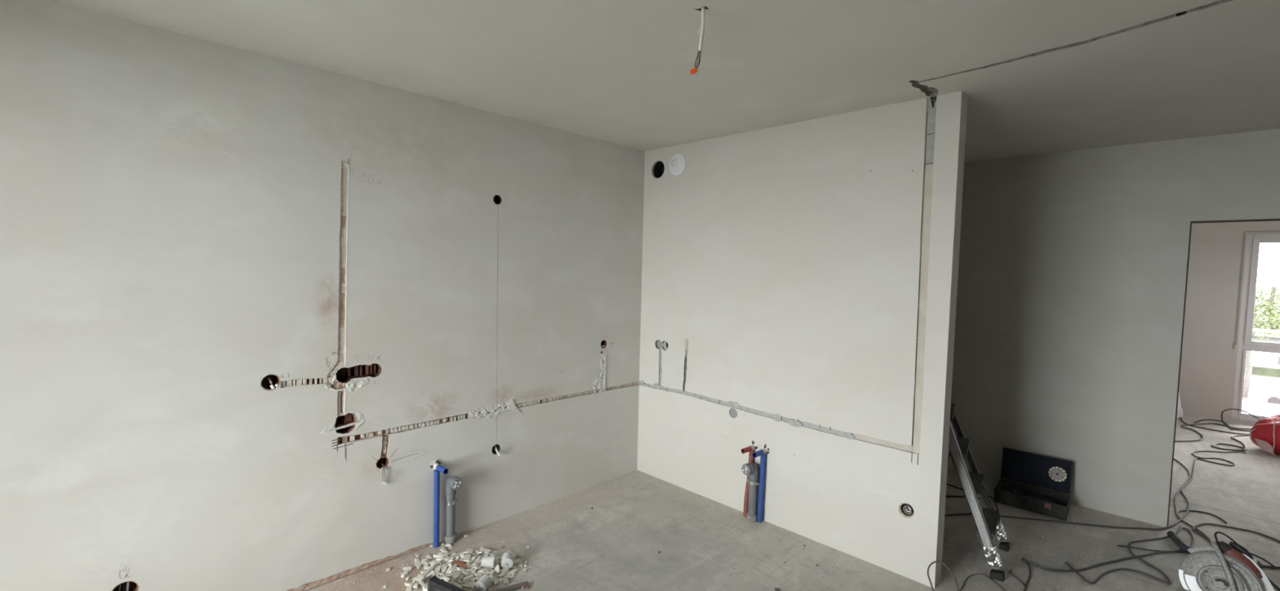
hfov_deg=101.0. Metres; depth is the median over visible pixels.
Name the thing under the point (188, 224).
wall
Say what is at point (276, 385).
cable
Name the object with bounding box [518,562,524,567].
chip
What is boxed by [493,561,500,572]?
chip
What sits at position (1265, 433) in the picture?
bag
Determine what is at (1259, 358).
building
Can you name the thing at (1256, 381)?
pavement
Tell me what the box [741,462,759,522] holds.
drain pipe
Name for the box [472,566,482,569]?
chip
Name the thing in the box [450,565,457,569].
chip
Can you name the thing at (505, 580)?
chip
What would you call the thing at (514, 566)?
chip
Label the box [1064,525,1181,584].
power cord
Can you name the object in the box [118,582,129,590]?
wires
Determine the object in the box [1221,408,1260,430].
power cord
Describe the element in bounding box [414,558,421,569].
chip
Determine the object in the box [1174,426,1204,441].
power cord
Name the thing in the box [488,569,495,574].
chip
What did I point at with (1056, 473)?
disc
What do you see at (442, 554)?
chip
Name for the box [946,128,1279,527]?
wall
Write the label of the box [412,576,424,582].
chip
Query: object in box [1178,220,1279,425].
wall
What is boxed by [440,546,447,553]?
chip
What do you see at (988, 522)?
stepladder
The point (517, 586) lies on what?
wooden rod
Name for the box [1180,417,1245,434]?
power cord
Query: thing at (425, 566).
chip
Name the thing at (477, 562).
chip
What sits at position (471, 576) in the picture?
chip
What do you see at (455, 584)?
chip
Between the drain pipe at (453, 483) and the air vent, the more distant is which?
the air vent
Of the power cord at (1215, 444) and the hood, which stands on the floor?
the power cord at (1215, 444)
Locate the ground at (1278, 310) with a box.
[1253,304,1279,367]
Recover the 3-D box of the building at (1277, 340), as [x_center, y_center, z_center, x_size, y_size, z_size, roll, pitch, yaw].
[65.223,5.515,54.608,3.100,2.750,3.300,4,4,44]
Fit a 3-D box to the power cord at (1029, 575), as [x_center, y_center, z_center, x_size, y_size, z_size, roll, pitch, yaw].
[2.049,1.534,2.816,0.049,0.008,0.608,4,4,39]
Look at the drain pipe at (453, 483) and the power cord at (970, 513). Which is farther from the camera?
the power cord at (970, 513)
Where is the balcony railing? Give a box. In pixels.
[1242,328,1279,407]
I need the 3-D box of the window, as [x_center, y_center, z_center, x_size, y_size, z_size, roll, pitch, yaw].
[7.435,0.396,5.821,1.100,2.170,0.082,4,4,44]
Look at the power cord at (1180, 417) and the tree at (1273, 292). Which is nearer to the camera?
the power cord at (1180, 417)
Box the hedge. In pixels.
[1244,364,1279,377]
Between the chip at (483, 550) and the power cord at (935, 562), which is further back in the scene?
the chip at (483, 550)
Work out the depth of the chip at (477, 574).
2.74 m
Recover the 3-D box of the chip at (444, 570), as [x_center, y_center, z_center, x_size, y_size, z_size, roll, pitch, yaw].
[-1.031,1.448,2.782,0.020,0.017,0.049,1,3,2]
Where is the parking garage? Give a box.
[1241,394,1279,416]
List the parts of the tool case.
handle, lid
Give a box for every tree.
[1242,275,1279,398]
[1253,285,1279,334]
[1253,292,1279,334]
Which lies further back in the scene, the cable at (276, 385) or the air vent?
the air vent
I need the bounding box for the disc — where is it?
[1048,466,1066,481]
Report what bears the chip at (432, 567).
on the chip at (432, 571)
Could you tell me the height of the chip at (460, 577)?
0.033 m
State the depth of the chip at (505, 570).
2.79 m
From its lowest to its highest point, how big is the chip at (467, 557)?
0.013 m
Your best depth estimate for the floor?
3.17 m
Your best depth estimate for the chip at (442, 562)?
2.84 m
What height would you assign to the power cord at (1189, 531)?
0.010 m
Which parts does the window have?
sash, sash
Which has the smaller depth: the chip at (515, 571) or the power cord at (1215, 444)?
the chip at (515, 571)
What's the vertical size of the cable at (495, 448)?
0.064 m
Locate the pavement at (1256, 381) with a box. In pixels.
[1244,374,1279,394]
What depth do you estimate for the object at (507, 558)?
2.82 m
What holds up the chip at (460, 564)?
on the chip at (456, 558)
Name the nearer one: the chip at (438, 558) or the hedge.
the chip at (438, 558)
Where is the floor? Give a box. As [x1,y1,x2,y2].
[306,414,1279,590]
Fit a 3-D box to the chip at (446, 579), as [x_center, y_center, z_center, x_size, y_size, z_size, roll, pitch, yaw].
[-0.991,1.454,2.699,0.039,0.017,0.021,2,3,10]
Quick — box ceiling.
[50,0,1279,162]
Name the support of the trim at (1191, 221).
attached to the wall at (1073, 264)
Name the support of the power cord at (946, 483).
on the floor
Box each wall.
[0,0,644,590]
[636,90,968,588]
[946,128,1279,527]
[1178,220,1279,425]
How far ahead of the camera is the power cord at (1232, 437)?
5.50 m
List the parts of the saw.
arm plate, handle, motor, arm panel, guard lever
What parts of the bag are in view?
bag handle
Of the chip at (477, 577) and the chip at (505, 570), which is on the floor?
the chip at (477, 577)
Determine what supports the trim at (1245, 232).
attached to the wall at (1208, 366)
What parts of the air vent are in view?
dish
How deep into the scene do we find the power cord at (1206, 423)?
6.00 m
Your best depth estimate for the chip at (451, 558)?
2.86 m
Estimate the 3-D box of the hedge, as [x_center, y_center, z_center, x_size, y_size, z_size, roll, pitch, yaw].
[55.110,6.671,46.902,40.000,0.750,1.400,4,4,44]
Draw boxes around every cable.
[267,377,278,389]
[493,444,500,456]
[689,6,705,75]
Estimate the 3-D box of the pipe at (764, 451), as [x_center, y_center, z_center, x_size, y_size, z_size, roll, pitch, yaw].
[0.772,1.228,3.405,0.055,0.498,0.123,4,4,44]
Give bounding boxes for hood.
[1178,551,1263,590]
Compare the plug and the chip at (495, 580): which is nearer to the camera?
the chip at (495, 580)
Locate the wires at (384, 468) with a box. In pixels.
[380,462,386,484]
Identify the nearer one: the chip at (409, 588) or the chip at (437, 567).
the chip at (409, 588)
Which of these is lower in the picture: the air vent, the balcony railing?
the balcony railing
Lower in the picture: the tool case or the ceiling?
the tool case
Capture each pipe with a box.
[430,459,448,547]
[443,475,462,544]
[741,441,757,517]
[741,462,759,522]
[751,445,768,522]
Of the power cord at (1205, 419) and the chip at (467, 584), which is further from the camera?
the power cord at (1205, 419)
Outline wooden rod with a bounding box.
[491,581,528,590]
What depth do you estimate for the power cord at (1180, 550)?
3.02 m
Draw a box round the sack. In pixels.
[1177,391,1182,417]
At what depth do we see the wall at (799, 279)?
3.18 m
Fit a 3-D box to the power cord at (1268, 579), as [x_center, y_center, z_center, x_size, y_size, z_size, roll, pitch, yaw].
[3.408,1.566,2.812,0.012,0.011,0.311,3,3,29]
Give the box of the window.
[1231,233,1279,422]
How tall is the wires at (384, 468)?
0.112 m
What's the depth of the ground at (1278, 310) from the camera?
123.79 m
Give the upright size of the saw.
0.374 m
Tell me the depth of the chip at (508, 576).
2.75 m
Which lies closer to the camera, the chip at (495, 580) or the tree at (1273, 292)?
the chip at (495, 580)
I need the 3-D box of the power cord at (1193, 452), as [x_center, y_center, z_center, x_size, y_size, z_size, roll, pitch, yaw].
[4.196,1.514,4.163,3.749,0.011,0.601,0,3,-26]
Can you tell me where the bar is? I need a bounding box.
[427,575,465,590]
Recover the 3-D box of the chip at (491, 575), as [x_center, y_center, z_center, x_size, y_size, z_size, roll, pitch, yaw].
[-0.767,1.462,2.726,0.028,0.024,0.044,0,3,-23]
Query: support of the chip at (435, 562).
on the chip
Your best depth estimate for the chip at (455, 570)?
2.75 m
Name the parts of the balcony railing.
rail, rail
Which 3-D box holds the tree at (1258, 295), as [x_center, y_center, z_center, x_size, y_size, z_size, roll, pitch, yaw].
[72.210,3.107,62.301,5.230,7.124,5.298,4,4,44]
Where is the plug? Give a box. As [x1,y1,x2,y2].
[1166,530,1190,553]
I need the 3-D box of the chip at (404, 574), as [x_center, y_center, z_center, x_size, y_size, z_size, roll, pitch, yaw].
[-1.234,1.456,2.751,0.028,0.012,0.038,3,3,25]
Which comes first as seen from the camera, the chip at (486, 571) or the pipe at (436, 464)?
the chip at (486, 571)
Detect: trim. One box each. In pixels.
[1166,221,1191,526]
[1190,218,1279,223]
[1232,230,1279,348]
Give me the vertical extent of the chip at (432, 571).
0.016 m
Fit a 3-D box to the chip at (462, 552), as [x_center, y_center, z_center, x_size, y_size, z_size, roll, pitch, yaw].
[-1.011,1.449,2.952,0.026,0.015,0.093,3,3,24]
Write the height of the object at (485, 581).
0.065 m
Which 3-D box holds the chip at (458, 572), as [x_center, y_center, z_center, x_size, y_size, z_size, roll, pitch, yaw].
[-0.972,1.441,2.734,0.092,0.022,0.025,1,3,-13]
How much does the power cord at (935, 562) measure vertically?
0.213 m
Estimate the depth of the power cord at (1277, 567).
3.02 m
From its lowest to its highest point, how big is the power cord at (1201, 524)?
0.261 m
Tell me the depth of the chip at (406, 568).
2.79 m
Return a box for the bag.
[1248,414,1279,455]
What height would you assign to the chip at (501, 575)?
0.011 m
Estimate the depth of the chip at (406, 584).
2.67 m
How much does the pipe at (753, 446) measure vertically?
0.501 m
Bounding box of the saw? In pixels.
[1178,531,1276,590]
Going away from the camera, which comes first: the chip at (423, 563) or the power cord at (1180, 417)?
the chip at (423, 563)
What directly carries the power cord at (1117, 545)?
on the floor
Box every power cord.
[927,560,959,590]
[944,512,972,516]
[946,483,963,490]
[946,495,980,499]
[959,573,1004,590]
[1000,450,1245,530]
[1009,569,1025,586]
[1021,549,1184,572]
[1022,557,1031,590]
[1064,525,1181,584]
[1117,545,1189,554]
[1173,458,1191,519]
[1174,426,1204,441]
[1175,510,1226,543]
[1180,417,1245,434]
[1181,422,1251,429]
[1182,527,1194,547]
[1191,523,1279,545]
[1193,418,1250,431]
[1210,443,1246,450]
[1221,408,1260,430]
[1231,434,1248,448]
[1257,565,1279,568]
[1266,576,1279,590]
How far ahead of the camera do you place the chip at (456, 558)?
2.88 m
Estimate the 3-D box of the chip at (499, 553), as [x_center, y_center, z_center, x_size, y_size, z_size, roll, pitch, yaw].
[-0.804,1.452,2.965,0.118,0.019,0.025,0,3,-25]
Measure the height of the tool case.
0.331 m
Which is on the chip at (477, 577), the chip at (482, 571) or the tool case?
the chip at (482, 571)
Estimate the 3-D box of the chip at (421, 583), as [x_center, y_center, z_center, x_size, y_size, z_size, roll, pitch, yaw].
[-1.097,1.461,2.669,0.080,0.017,0.018,4,4,41]
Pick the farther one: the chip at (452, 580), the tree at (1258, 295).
the tree at (1258, 295)
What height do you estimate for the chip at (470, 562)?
0.017 m
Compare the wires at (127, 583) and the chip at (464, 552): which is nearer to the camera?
the wires at (127, 583)
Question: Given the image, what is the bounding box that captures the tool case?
[993,447,1072,520]
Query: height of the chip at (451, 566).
0.012 m
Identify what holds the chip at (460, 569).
on the chip
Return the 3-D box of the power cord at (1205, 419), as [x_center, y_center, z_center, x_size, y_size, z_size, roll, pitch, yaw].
[6.667,1.476,6.047,0.458,0.013,0.409,4,4,44]
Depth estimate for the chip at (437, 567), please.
2.78 m
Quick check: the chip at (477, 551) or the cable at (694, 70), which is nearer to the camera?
the cable at (694, 70)
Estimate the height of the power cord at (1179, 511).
0.273 m
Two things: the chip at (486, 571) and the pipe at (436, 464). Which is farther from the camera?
the pipe at (436, 464)
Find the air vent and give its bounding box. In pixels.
[669,153,685,175]
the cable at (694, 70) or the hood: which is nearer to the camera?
the cable at (694, 70)
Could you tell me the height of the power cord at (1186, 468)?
0.010 m
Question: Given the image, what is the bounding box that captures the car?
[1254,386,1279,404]
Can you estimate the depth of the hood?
2.74 m
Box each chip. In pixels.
[400,571,408,577]
[402,566,412,571]
[404,582,413,586]
[405,585,412,590]
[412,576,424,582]
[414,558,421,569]
[416,569,435,582]
[418,580,426,586]
[420,560,431,565]
[421,564,435,576]
[423,564,428,569]
[431,560,439,564]
[433,553,450,556]
[434,564,441,574]
[436,556,444,560]
[439,560,445,565]
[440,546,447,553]
[441,565,447,573]
[443,570,461,577]
[443,577,449,582]
[444,564,453,574]
[448,556,453,561]
[448,568,457,573]
[448,574,458,578]
[449,577,455,582]
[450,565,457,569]
[452,556,460,563]
[453,551,464,557]
[453,560,467,567]
[454,583,462,588]
[455,573,465,582]
[457,567,470,574]
[461,582,475,587]
[462,551,474,553]
[462,554,471,562]
[462,573,475,582]
[466,553,479,555]
[466,555,480,569]
[466,560,472,567]
[466,569,475,575]
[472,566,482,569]
[473,560,481,565]
[473,572,481,577]
[473,573,489,578]
[475,549,482,554]
[477,569,485,574]
[480,547,491,553]
[480,568,488,573]
[486,551,506,555]
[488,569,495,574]
[489,574,493,582]
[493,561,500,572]
[493,577,498,586]
[497,573,505,577]
[500,568,509,573]
[502,575,514,578]
[502,577,508,585]
[503,568,519,576]
[510,564,518,568]
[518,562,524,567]
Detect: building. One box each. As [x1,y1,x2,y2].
[1251,333,1279,364]
[1251,351,1279,367]
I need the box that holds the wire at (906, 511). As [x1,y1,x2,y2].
[902,505,911,515]
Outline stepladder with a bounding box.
[948,403,1009,582]
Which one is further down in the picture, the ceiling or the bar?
the bar
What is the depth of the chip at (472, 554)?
2.94 m
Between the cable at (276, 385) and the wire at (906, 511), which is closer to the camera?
the cable at (276, 385)
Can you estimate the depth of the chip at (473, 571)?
2.76 m
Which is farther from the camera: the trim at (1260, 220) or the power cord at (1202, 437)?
the power cord at (1202, 437)
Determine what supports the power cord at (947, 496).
on the floor
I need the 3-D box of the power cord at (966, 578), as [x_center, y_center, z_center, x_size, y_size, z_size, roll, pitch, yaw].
[1.807,1.533,2.737,0.237,0.007,0.298,4,4,44]
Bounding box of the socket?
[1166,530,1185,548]
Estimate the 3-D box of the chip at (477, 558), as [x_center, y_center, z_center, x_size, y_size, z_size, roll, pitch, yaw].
[-0.891,1.443,2.849,0.018,0.015,0.128,2,3,20]
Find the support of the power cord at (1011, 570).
on the floor
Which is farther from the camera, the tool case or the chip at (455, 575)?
the tool case

